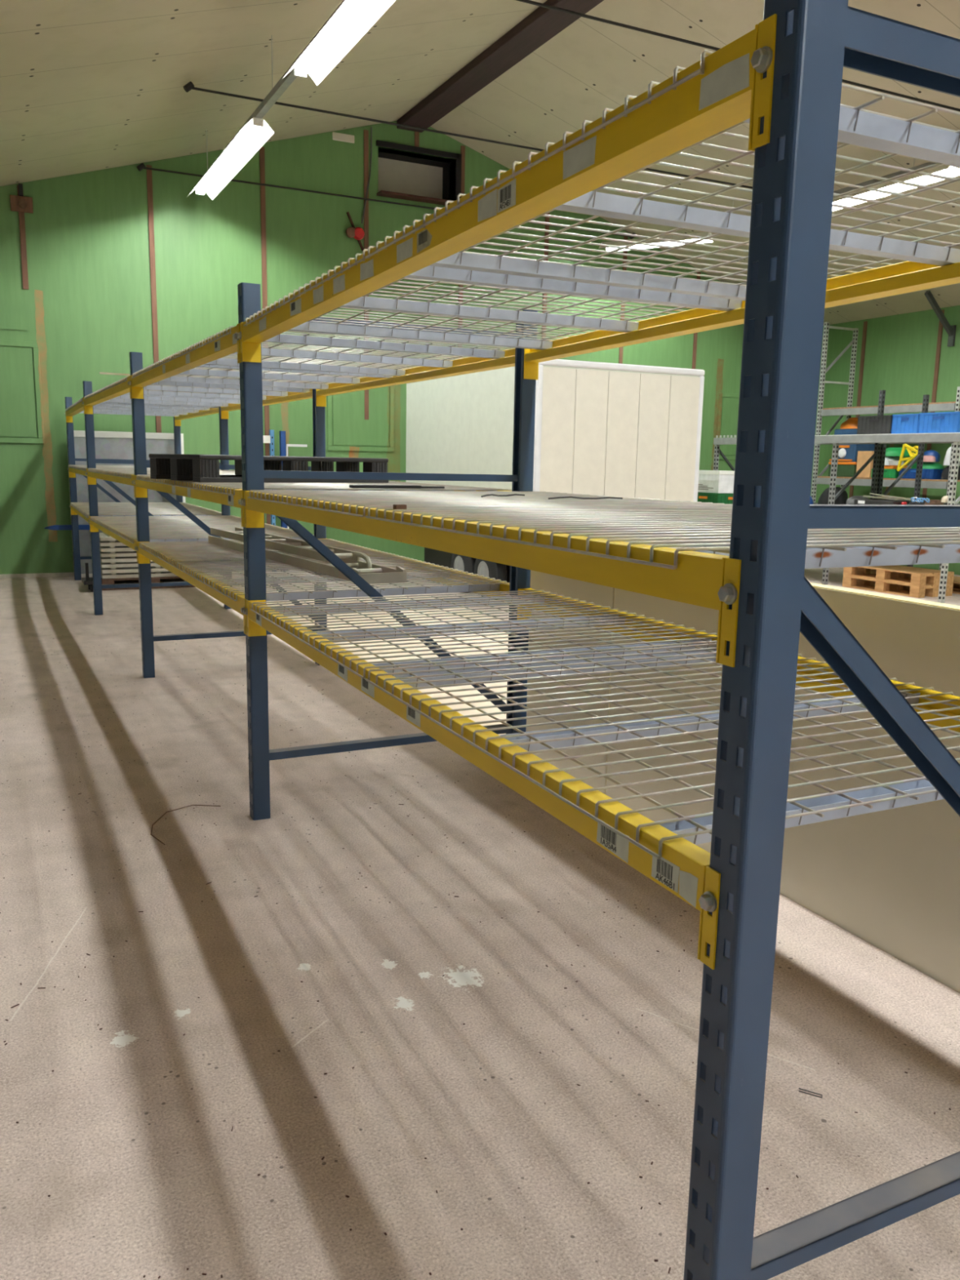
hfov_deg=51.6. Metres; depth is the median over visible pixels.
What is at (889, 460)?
tent
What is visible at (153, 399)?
deck
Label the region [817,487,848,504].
bag
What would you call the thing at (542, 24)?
ridge beam
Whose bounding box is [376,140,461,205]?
window
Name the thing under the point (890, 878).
panel
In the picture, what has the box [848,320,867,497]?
trim
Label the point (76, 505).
deck
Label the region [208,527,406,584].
ladder
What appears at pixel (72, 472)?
beam
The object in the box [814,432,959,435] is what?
shelf board
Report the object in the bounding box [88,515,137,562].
beam
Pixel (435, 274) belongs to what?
deck
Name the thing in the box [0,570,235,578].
baseboard
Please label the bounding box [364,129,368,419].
trim
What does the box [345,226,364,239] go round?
bell
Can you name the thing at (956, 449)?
frame
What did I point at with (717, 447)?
frame
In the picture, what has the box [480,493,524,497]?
scrap
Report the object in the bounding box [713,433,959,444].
beam
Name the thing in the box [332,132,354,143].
trim
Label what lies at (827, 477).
shelf board
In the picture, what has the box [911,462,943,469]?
net
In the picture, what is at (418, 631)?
deck
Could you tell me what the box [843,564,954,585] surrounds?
wooden pallet
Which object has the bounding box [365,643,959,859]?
deck
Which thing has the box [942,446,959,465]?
sack
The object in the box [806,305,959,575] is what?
storage rack
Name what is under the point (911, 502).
heap
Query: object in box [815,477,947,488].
beam
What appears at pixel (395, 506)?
chip
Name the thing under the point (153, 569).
board
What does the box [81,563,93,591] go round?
hand dolly
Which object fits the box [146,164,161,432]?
trim
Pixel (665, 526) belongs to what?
deck
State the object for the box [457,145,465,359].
trim
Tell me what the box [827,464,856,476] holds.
tub
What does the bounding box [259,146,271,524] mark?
trim
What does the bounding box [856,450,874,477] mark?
cardboard box
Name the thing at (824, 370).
frame
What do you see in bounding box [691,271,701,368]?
trim
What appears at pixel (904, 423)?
crate
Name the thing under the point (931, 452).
bag
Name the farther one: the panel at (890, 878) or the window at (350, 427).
the window at (350, 427)
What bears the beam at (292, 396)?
attached to the frame at (140, 464)
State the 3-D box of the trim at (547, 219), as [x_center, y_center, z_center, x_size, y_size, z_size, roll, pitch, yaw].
[0.878,-4.159,13.684,0.056,3.780,0.020,-4,11,-26]
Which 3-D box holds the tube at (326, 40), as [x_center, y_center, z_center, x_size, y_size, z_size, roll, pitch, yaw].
[-0.774,-4.057,6.309,0.070,0.022,2.590,-4,11,-26]
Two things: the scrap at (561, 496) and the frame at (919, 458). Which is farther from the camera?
the frame at (919, 458)
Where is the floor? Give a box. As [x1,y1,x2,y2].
[0,567,959,1279]
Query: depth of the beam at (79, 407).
9.88 m
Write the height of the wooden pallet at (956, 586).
0.135 m
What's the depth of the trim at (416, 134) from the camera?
12.44 m
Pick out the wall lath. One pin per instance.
(348, 212)
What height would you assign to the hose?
0.136 m
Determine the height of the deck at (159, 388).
0.040 m
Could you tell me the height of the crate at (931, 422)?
0.220 m
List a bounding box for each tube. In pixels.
[196,121,256,191]
[296,0,363,71]
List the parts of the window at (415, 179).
sill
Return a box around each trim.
[17,185,28,289]
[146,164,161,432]
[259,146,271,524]
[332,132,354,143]
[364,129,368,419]
[414,131,419,146]
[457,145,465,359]
[542,213,549,341]
[618,232,627,364]
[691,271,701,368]
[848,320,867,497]
[922,309,944,498]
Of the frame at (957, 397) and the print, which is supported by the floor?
the frame at (957, 397)
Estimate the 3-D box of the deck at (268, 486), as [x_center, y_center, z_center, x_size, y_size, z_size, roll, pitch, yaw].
[-0.672,-0.708,4.608,1.237,0.054,1.251,-4,11,-26]
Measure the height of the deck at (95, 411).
0.040 m
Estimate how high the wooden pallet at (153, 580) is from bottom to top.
0.120 m
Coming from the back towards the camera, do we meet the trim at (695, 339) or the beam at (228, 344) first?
the trim at (695, 339)
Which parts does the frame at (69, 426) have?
post, post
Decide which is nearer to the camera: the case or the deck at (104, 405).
the deck at (104, 405)
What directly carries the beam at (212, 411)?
attached to the frame at (69, 426)
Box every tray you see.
[862,493,912,500]
[884,465,911,469]
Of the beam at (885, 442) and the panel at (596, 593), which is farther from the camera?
the beam at (885, 442)
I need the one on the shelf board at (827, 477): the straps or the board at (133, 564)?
the straps
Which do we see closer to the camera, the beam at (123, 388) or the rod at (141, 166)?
the beam at (123, 388)
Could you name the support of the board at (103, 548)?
on the board at (130, 553)
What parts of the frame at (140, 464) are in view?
post, post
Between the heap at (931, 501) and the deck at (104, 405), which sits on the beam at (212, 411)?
the deck at (104, 405)
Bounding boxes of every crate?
[697,492,733,503]
[857,414,892,434]
[871,468,898,478]
[891,413,919,433]
[898,468,943,479]
[917,411,959,433]
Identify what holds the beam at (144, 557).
attached to the frame at (140, 464)
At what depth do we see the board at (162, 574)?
10.49 m
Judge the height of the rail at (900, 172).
0.335 m
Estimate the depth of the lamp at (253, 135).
9.52 m
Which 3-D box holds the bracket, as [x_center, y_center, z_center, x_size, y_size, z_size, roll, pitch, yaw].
[6.113,-4.278,13.234,0.590,0.672,0.080,-4,11,-26]
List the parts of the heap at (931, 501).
cable coil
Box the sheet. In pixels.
[66,430,185,577]
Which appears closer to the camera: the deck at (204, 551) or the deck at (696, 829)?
the deck at (696, 829)
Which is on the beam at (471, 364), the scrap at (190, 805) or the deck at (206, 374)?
the deck at (206, 374)
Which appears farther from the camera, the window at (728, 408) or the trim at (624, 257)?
the window at (728, 408)
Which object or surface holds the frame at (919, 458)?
on the floor
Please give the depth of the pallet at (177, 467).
4.78 m
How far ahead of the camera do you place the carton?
13.01 m
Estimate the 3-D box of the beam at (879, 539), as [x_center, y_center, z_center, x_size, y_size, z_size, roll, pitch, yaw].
[0.789,-0.332,2.986,0.081,0.136,2.755,-4,11,-25]
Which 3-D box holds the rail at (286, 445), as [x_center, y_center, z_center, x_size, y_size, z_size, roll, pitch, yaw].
[-2.282,-1.649,12.423,0.260,1.565,0.040,-4,11,-26]
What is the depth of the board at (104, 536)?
10.31 m
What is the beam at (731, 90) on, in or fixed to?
attached to the frame at (794, 172)
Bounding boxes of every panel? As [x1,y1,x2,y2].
[266,595,508,734]
[525,569,614,794]
[605,582,959,992]
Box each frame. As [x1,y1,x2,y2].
[64,396,182,580]
[82,381,232,615]
[128,351,327,678]
[237,282,537,820]
[683,0,959,1279]
[713,444,734,471]
[807,321,858,541]
[822,390,885,584]
[876,395,929,566]
[896,444,918,471]
[937,441,959,603]
[938,386,959,569]
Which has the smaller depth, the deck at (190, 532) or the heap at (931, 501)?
the deck at (190, 532)
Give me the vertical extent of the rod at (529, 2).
0.091 m
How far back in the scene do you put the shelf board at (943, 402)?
13.26 m
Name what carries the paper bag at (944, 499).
on the heap
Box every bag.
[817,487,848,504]
[828,417,875,464]
[924,449,940,462]
[941,495,948,502]
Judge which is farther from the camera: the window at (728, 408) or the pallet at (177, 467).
the window at (728, 408)
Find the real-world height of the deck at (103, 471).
0.040 m
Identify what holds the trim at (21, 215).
attached to the wall
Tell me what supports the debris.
on the floor
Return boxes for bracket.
[924,290,956,346]
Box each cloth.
[809,496,813,504]
[845,495,868,504]
[884,447,910,457]
[923,455,935,462]
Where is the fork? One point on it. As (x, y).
(54, 526)
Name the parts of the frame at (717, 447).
post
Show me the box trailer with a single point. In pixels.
(602, 428)
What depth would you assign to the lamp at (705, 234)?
12.77 m
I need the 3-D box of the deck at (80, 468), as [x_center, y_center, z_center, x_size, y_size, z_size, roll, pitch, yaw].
[-3.140,-1.617,9.453,1.237,0.040,1.251,-4,11,-25]
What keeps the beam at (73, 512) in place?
attached to the frame at (69, 426)
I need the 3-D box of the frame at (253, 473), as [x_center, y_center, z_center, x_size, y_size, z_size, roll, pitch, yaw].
[-0.337,-0.324,3.992,1.208,2.003,0.068,-4,11,-26]
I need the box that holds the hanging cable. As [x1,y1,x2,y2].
[360,126,372,223]
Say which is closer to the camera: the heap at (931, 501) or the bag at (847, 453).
the heap at (931, 501)
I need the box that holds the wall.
[0,120,743,574]
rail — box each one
[195,0,345,191]
[285,444,306,528]
[732,158,934,213]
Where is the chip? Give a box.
[393,504,406,509]
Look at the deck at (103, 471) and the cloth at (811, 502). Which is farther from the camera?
the cloth at (811, 502)
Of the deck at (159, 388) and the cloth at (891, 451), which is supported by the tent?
the cloth at (891, 451)
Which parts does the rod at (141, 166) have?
plate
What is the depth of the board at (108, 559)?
10.39 m
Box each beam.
[64,398,84,422]
[67,467,87,477]
[69,502,89,523]
[82,375,131,413]
[85,468,135,497]
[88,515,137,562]
[128,323,240,399]
[133,475,244,527]
[135,541,246,634]
[174,408,218,426]
[221,388,312,418]
[236,13,777,362]
[240,490,741,666]
[243,599,720,969]
[315,348,515,406]
[366,554,509,595]
[396,0,604,132]
[450,489,511,491]
[517,587,959,732]
[523,261,959,379]
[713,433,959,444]
[813,442,953,444]
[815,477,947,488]
[820,403,955,416]
[842,538,959,542]
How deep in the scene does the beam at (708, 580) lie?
1.61 m
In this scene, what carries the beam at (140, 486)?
attached to the frame at (140, 464)
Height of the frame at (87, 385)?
2.003 m
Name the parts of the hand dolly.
handle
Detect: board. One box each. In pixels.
[9,183,33,213]
[98,532,118,541]
[99,540,126,546]
[99,546,177,551]
[100,550,191,557]
[100,556,192,562]
[100,560,204,568]
[100,566,168,573]
[101,571,177,578]
[262,435,270,443]
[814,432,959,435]
[817,475,959,481]
[822,401,955,409]
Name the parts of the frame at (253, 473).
post, post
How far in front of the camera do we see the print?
13.18 m
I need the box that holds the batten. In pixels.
[99,372,130,375]
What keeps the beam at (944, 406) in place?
attached to the frame at (824, 370)
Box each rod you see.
[136,162,635,239]
[182,81,752,188]
[515,0,959,111]
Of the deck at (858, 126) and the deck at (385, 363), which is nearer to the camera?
the deck at (858, 126)
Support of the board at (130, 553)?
on the board at (108, 559)
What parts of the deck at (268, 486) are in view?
rubber strip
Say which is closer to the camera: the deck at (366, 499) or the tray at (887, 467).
the deck at (366, 499)
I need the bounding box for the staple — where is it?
[798,1088,822,1097]
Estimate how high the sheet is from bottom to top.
1.655 m
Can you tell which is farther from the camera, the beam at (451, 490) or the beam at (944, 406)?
the beam at (944, 406)
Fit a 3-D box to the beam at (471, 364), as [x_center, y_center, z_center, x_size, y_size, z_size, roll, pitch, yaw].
[-0.426,-1.375,5.325,0.080,0.136,2.768,-4,11,-26]
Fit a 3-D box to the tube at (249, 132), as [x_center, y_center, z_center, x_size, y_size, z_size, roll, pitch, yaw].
[-2.489,-4.703,9.728,0.070,0.022,2.590,-4,11,-26]
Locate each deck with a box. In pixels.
[65,404,195,416]
[67,464,133,469]
[70,502,203,510]
[72,397,218,412]
[75,466,220,471]
[77,507,222,518]
[84,387,239,406]
[87,467,235,474]
[89,515,267,529]
[102,376,310,399]
[106,470,235,478]
[108,524,314,543]
[131,355,393,389]
[135,474,395,485]
[138,538,402,568]
[168,325,515,376]
[173,480,511,495]
[176,556,509,601]
[244,248,742,350]
[247,489,732,517]
[249,589,717,678]
[364,49,959,300]
[364,505,959,569]
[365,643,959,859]
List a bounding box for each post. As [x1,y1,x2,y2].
[269,430,276,571]
[279,431,287,569]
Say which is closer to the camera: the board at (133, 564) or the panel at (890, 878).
the panel at (890, 878)
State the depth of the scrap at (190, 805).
3.94 m
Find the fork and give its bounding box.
[44,524,89,529]
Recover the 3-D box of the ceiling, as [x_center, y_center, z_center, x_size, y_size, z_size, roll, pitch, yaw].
[3.676,-3.842,3.555,14.100,2.265,20.850,-4,11,-26]
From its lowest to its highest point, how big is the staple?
0.002 m
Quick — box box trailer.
[405,359,704,596]
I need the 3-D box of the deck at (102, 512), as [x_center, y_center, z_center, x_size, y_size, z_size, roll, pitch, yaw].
[-3.148,-1.216,9.525,1.237,0.040,1.251,-4,11,-25]
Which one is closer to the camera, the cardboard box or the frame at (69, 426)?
the frame at (69, 426)
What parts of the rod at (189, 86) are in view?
plate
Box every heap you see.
[908,499,925,504]
[911,497,944,504]
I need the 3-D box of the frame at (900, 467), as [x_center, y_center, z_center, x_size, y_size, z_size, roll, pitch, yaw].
[5.614,-2.390,13.025,0.030,0.362,0.322,-4,11,-26]
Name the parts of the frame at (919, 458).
post, post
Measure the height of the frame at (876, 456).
2.340 m
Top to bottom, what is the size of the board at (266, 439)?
1.660 m
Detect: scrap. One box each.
[150,804,220,844]
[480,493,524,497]
[548,496,622,499]
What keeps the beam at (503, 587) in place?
attached to the frame at (140, 464)
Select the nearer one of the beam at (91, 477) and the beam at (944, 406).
the beam at (91, 477)
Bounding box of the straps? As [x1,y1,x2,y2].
[941,466,959,479]
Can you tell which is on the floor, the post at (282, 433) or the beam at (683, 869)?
the post at (282, 433)
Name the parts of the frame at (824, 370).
post, post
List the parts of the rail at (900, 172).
rail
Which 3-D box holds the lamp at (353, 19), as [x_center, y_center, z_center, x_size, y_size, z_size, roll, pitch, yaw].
[-0.774,-4.024,6.315,0.275,0.095,2.630,-4,11,-26]
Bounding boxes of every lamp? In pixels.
[187,117,274,199]
[282,0,395,85]
[599,231,713,251]
[831,164,959,211]
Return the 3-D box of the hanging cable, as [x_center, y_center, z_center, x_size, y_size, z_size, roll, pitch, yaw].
[-1.395,-5.713,12.225,0.145,1.132,0.020,-4,11,-26]
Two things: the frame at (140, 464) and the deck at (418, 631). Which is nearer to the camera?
the deck at (418, 631)
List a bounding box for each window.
[0,339,44,444]
[326,360,394,452]
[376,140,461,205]
[716,392,739,459]
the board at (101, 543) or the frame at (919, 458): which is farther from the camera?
the frame at (919, 458)
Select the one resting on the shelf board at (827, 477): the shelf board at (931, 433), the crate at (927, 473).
the crate at (927, 473)
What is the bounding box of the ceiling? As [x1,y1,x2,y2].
[0,0,959,324]
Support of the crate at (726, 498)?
on the storage cabinet
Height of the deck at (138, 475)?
0.040 m
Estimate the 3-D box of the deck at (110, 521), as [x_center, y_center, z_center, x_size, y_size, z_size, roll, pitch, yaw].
[-2.508,-0.973,8.238,1.237,0.040,1.251,-4,11,-27]
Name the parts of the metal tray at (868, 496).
metal strip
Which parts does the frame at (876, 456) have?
post, post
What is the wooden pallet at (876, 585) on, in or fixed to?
on the floor
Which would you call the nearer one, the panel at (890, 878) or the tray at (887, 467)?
the panel at (890, 878)
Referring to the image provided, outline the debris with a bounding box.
[0,628,951,1279]
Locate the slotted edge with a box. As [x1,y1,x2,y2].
[715,435,736,437]
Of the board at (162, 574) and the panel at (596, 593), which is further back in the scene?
the board at (162, 574)
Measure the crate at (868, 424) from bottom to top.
0.215 m
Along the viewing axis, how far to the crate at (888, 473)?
13.38 m
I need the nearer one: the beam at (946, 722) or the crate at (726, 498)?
the beam at (946, 722)
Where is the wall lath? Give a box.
[346,211,364,251]
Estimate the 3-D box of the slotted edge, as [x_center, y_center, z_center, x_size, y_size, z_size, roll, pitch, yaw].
[3.553,-2.701,13.155,0.015,0.030,1.300,-4,11,-26]
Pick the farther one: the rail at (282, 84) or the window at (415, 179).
the window at (415, 179)
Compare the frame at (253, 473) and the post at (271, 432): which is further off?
the post at (271, 432)
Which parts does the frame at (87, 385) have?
post, post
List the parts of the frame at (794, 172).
post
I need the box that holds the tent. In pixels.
[884,456,904,465]
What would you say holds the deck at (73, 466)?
on the beam
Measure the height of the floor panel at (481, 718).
0.030 m
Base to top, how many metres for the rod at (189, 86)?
0.091 m
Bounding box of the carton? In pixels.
[697,470,734,493]
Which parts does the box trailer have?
corner post, corner post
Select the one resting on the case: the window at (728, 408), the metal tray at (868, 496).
the metal tray at (868, 496)
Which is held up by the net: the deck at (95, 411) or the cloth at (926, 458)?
the cloth at (926, 458)
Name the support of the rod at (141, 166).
attached to the wall
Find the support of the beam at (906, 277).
attached to the frame at (253, 473)
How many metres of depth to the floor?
2.54 m
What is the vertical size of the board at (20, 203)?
0.280 m
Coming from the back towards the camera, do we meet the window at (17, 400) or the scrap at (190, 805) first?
the window at (17, 400)
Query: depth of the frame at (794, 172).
1.25 m
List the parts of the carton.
lid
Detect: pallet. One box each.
[101,576,195,590]
[148,453,388,482]
[842,575,953,598]
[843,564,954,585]
[952,576,959,594]
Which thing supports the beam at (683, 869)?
attached to the frame at (794, 172)
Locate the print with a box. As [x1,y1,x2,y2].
[697,484,711,489]
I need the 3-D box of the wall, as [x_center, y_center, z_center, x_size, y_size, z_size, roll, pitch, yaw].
[-0.925,-3.747,12.980,13.900,5.750,0.200,-4,11,-26]
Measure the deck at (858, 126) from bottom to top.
0.042 m
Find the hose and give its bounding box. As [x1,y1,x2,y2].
[911,445,918,454]
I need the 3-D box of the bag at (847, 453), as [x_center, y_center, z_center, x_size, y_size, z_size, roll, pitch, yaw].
[5.358,-2.840,14.204,0.490,0.662,0.500,-4,11,-26]
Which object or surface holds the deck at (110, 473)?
on the beam
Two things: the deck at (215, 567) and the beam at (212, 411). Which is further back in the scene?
the beam at (212, 411)
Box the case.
[853,498,911,504]
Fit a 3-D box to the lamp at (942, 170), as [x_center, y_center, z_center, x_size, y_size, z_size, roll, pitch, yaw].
[3.926,-4.687,10.522,0.275,0.095,2.630,-4,11,-26]
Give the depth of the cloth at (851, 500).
11.85 m

